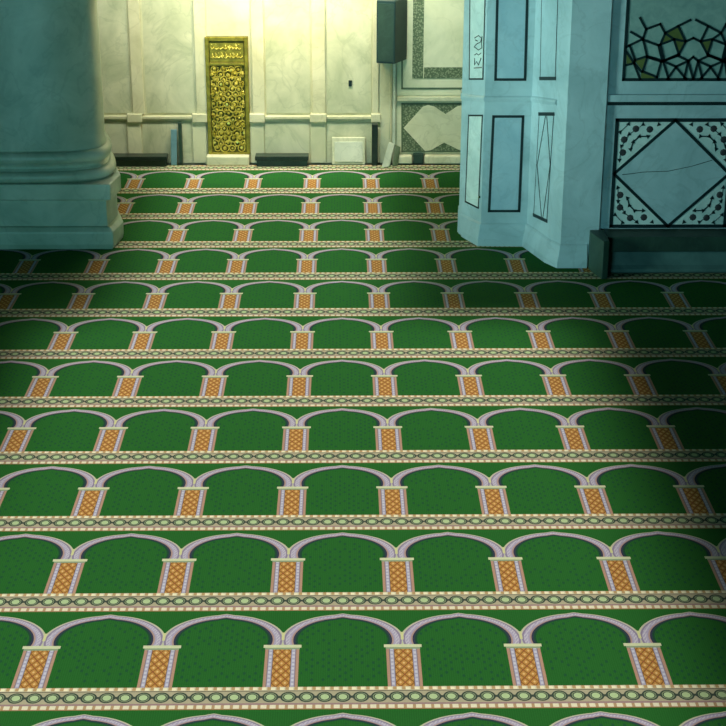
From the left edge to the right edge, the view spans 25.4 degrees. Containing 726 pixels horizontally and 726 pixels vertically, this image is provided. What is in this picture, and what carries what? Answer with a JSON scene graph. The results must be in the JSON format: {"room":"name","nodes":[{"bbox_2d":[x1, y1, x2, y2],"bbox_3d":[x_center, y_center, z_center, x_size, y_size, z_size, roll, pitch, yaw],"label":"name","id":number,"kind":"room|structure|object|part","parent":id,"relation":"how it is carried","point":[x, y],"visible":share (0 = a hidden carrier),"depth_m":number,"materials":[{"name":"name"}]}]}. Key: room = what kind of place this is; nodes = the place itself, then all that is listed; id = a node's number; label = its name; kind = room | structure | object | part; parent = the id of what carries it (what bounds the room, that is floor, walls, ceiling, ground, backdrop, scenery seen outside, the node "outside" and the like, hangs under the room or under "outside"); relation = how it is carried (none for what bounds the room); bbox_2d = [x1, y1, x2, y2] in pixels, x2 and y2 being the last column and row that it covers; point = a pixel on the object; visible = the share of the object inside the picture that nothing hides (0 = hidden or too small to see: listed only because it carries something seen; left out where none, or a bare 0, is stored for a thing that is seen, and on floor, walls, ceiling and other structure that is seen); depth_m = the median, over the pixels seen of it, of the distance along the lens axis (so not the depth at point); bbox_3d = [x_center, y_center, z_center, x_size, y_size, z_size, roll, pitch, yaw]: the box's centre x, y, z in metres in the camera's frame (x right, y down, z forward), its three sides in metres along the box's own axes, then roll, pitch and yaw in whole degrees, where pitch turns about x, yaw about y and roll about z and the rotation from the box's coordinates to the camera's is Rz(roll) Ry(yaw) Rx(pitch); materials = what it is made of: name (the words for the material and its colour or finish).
{"room":"mosque","nodes":[
{"label":"mosque","id":0,"kind":"room"},
{"bbox_2d":[97,0,463,163],"bbox_3d":[-0.202,-5.304,22.078,19.000,5.215,0.375,0,21,-1],"label":"wall","id":1,"kind":"structure","parent":0,"point":[303,55],"depth_m":22.43,"materials":[{"name":"stone"}]},
{"bbox_3d":[-3.702,-4.599,22.176,0.919,2.360,0.012,0,21,-1],"label":"panel","id":2,"kind":"part","parent":1,"relation":"part of","materials":[{"name":"stone"}]},
{"bbox_3d":[-3.800,-3.108,22.755,0.943,0.585,0.012,0,21,-1],"label":"panel","id":3,"kind":"part","parent":1,"relation":"part of","materials":[{"name":"stone"}]},
{"bbox_3d":[-2.762,-3.110,22.768,0.683,0.584,0.012,0,21,-1],"label":"panel","id":4,"kind":"part","parent":1,"relation":"part of","materials":[{"name":"stone"}]},
{"bbox_3d":[-2.691,-4.602,22.189,0.666,2.361,0.012,0,21,-1],"label":"panel","id":5,"kind":"part","parent":1,"relation":"part of","materials":[{"name":"stone"}]},
{"bbox_2d":[178,121,182,163],"bbox_3d":[-2.567,-3.099,22.721,0.047,0.595,0.086,0,21,-1],"label":"post","id":6,"kind":"object","parent":1,"relation":"attached to","point":[179,122],"visible":1,"depth_m":22.68,"materials":[{"name":"green stone"}]},
{"bbox_2d":[204,36,250,153],"bbox_3d":[-1.883,-3.724,22.502,0.594,1.647,0.085,0,21,-1],"label":"decorative panel","id":7,"kind":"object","parent":1,"relation":"in","point":[226,57],"depth_m":22.47,"materials":[{"name":"gold metal"}]},
{"bbox_3d":[-1.882,-4.287,22.269,0.464,0.262,0.012,0,21,-1],"label":"inscription plate","id":8,"kind":"part","parent":7,"relation":"part of","materials":[{"name":"gold metal"}]},
{"bbox_3d":[-1.882,-4.134,22.320,0.484,0.040,0.028,0,21,-1],"label":"rail","id":9,"kind":"part","parent":7,"relation":"part of","materials":[{"name":"gold metal"}]},
{"bbox_3d":[-1.042,-4.607,22.210,0.612,2.363,0.012,0,21,-1],"label":"panel","id":10,"kind":"part","parent":1,"relation":"part of","materials":[{"name":"stone"}]},
{"bbox_3d":[-1.070,-3.114,22.790,0.628,0.583,0.012,0,21,-1],"label":"panel","id":11,"kind":"part","parent":1,"relation":"part of","materials":[{"name":"stone"}]},
{"bbox_3d":[-0.189,-4.609,22.221,0.613,2.365,0.012,0,21,-1],"label":"panel","id":12,"kind":"part","parent":1,"relation":"part of","materials":[{"name":"stone"}]},
{"bbox_3d":[-0.194,-3.116,22.802,0.629,0.582,0.012,0,21,-1],"label":"panel","id":13,"kind":"part","parent":1,"relation":"part of","materials":[{"name":"stone"}]},
{"bbox_3d":[0.315,-4.276,22.348,0.173,3.075,0.030,0,21,-1],"label":"narrow panel","id":14,"kind":"part","parent":1,"relation":"part of","materials":[{"name":"stone"}]},
{"bbox_2d":[376,0,406,138],"bbox_3d":[0.394,-4.012,22.223,0.424,1.974,0.357,0,21,-1],"label":"loudspeaker","id":15,"kind":"object","parent":1,"relation":"attached to","point":[391,14],"visible":1,"depth_m":21.93,"materials":[{"name":"plastic"},{"name":"metal"}]},
{"bbox_2d":[378,3,393,61],"bbox_3d":[0.309,-4.478,21.884,0.220,0.780,0.016,5,22,12],"label":"speaker","id":16,"kind":"object","parent":15,"relation":"attached to","point":[385,10],"depth_m":21.88,"materials":[{"name":"green metal"}]},
{"bbox_3d":[1.064,-3.320,22.736,1.170,0.744,0.020,0,21,-1],"label":"inlaid panel","id":17,"kind":"part","parent":1,"relation":"part of","materials":[{"name":"stone"}]},
{"bbox_3d":[1.038,-4.729,22.187,1.142,2.111,0.020,0,21,-1],"label":"inlaid panel","id":18,"kind":"part","parent":1,"relation":"part of","materials":[{"name":"stone"}]},
{"bbox_2d":[167,163,459,164],"bbox_3d":[-0.042,1.810,11.235,19.000,0.185,25.945,0,21,-1],"label":"floor","id":19,"kind":"structure","parent":0,"point":[316,163],"depth_m":22.87,"materials":[{"name":"stone"}]},
{"bbox_2d":[0,0,123,248],"bbox_3d":[-3.997,-4.622,18.904,2.240,6.200,2.240,0,21,-1],"label":"marble column","id":20,"kind":"structure","parent":19,"relation":"on","point":[60,178],"depth_m":18.67,"materials":[{"name":"stone"}]},
{"bbox_2d":[171,129,176,164],"bbox_3d":[-2.658,-3.032,22.689,0.094,0.493,0.098,0,21,-1],"label":"board","id":21,"kind":"object","parent":19,"relation":"on","point":[173,131],"visible":1,"depth_m":22.67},
{"bbox_2d":[206,154,249,165],"bbox_3d":[-1.901,-2.871,22.772,0.602,0.139,0.199,0,21,-1],"label":"step","id":22,"kind":"structure","parent":19,"relation":"on","point":[211,159],"depth_m":22.68,"materials":[{"name":"stone"}]},
{"bbox_2d":[332,137,364,164],"bbox_3d":[-0.204,-2.992,22.761,0.467,0.375,0.116,0,21,-1],"label":"marble slab","id":23,"kind":"object","parent":19,"relation":"on","point":[345,150],"visible":1,"depth_m":22.73,"materials":[{"name":"white stone"}]},
{"bbox_2d":[0,165,725,725],"bbox_3d":[-0.044,1.636,11.407,18.200,0.015,24.392,0,21,-1],"label":"carpet","id":24,"kind":"object","parent":19,"relation":"on","point":[297,447],"visible":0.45,"depth_m":13.23,"materials":[{"name":"green carpet"}]},
{"bbox_2d":[113,153,167,166],"bbox_3d":[-3.517,-2.852,22.698,1.540,0.150,0.210,0,21,-1],"label":"bench","id":25,"kind":"object","parent":24,"relation":"on","point":[122,159],"visible":0.45,"depth_m":22.65,"materials":[{"name":"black stone"}]},
{"bbox_2d":[255,153,308,165],"bbox_3d":[-1.139,-2.858,22.729,0.751,0.150,0.210,0,21,-1],"label":"bench","id":26,"kind":"object","parent":24,"relation":"on","point":[263,159],"visible":1,"depth_m":22.67,"materials":[{"name":"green stone"}]},
{"bbox_2d":[372,123,377,165],"bbox_3d":[0.165,-3.074,22.680,0.085,0.588,0.120,0,21,-1],"label":"post","id":27,"kind":"object","parent":24,"relation":"on","point":[374,125],"visible":1,"depth_m":22.62,"materials":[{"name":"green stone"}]},
{"bbox_2d":[382,142,394,166],"bbox_3d":[0.365,-2.932,22.700,0.076,0.310,0.306,11,24,25],"label":"leaning board","id":28,"kind":"object","parent":24,"relation":"on","point":[390,149],"visible":1,"depth_m":22.70,"materials":[{"name":"white stone"}]},
{"bbox_2d":[392,145,399,165],"bbox_3d":[0.471,-2.921,22.742,0.069,0.260,0.209,6,22,14],"label":"stone offcut","id":29,"kind":"object","parent":24,"relation":"on","point":[397,148],"visible":1,"depth_m":22.74,"materials":[{"name":"grey stone"}]},
{"bbox_2d":[457,0,725,267],"bbox_3d":[4.499,-4.564,18.801,6.687,6.200,3.270,0,21,-1],"label":"pier","id":30,"kind":"object","parent":24,"relation":"on","point":[578,117],"visible":1,"depth_m":18.11,"materials":[{"name":"blue"}]},
{"bbox_3d":[1.306,-2.401,19.037,0.003,1.116,0.331,-11,24,-25],"label":"slim panel","id":31,"kind":"part","parent":30,"relation":"part of","materials":[{"name":"white stone"}]},
{"bbox_3d":[1.301,-3.867,18.483,0.003,1.281,0.340,-11,24,-25],"label":"slim panel","id":32,"kind":"part","parent":30,"relation":"part of","materials":[{"name":"white stone"}]},
{"bbox_3d":[1.669,-2.322,18.866,0.358,1.135,0.003,1,21,2],"label":"tall panel","id":33,"kind":"part","parent":30,"relation":"part of","materials":[{"name":"blue stone"}]},
{"bbox_3d":[1.684,-3.823,18.282,0.348,1.233,0.003,1,21,2],"label":"tall panel","id":34,"kind":"part","parent":30,"relation":"part of","materials":[{"name":"blue stone"}]},
{"bbox_3d":[2.066,-2.257,18.458,0.003,1.288,0.436,-6,22,-16],"label":"corner panel","id":35,"kind":"part","parent":30,"relation":"part of","materials":[{"name":"stone"}]},
{"bbox_3d":[2.061,-3.747,17.904,0.003,1.252,0.481,-6,22,-16],"label":"corner panel","id":36,"kind":"part","parent":30,"relation":"part of","materials":[{"name":"stone"}]},
{"bbox_3d":[3.461,-2.124,18.108,1.294,1.220,0.004,0,21,-1],"label":"diamond panel","id":37,"kind":"part","parent":30,"relation":"part of","materials":[{"name":"white stone"}]},
{"bbox_3d":[3.506,-3.680,17.500,1.328,1.254,0.010,0,21,-1],"label":"lattice panel","id":38,"kind":"part","parent":30,"relation":"part of","materials":[{"name":"tile"}]},
{"bbox_2d":[588,229,725,278],"bbox_3d":[4.963,-1.236,18.191,4.794,0.441,0.508,0,21,-1],"label":"stone bench","id":39,"kind":"object","parent":24,"relation":"on","point":[610,250],"visible":1,"depth_m":18.17,"materials":[{"name":"green stone"}]},
{"bbox_3d":[5.043,-1.391,18.228,4.634,0.172,0.329,0,21,-1],"label":"seat","id":40,"kind":"part","parent":39,"relation":"part of","materials":[{"name":"green stone"}]},
{"bbox_2d":[398,154,411,163],"bbox_3d":[0.569,-2.884,22.845,0.256,0.121,0.120,0,21,-1],"label":"stone block","id":41,"kind":"object","parent":19,"relation":"on","point":[403,158],"visible":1,"depth_m":22.79,"materials":[{"name":"stone"}]},
{"bbox_2d":[413,153,422,163],"bbox_3d":[0.781,-2.899,22.853,0.142,0.143,0.100,0,21,-1],"label":"stone block","id":42,"kind":"object","parent":19,"relation":"on","point":[417,157],"visible":1,"depth_m":22.81,"materials":[{"name":"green stone"}]},
{"bbox_2d":[424,154,459,163],"bbox_3d":[1.236,-2.886,22.854,0.739,0.120,0.120,0,21,-1],"label":"stone block","id":43,"kind":"object","parent":19,"relation":"on","point":[428,158],"visible":0.56,"depth_m":22.80,"materials":[{"name":"stone"}]}
]}

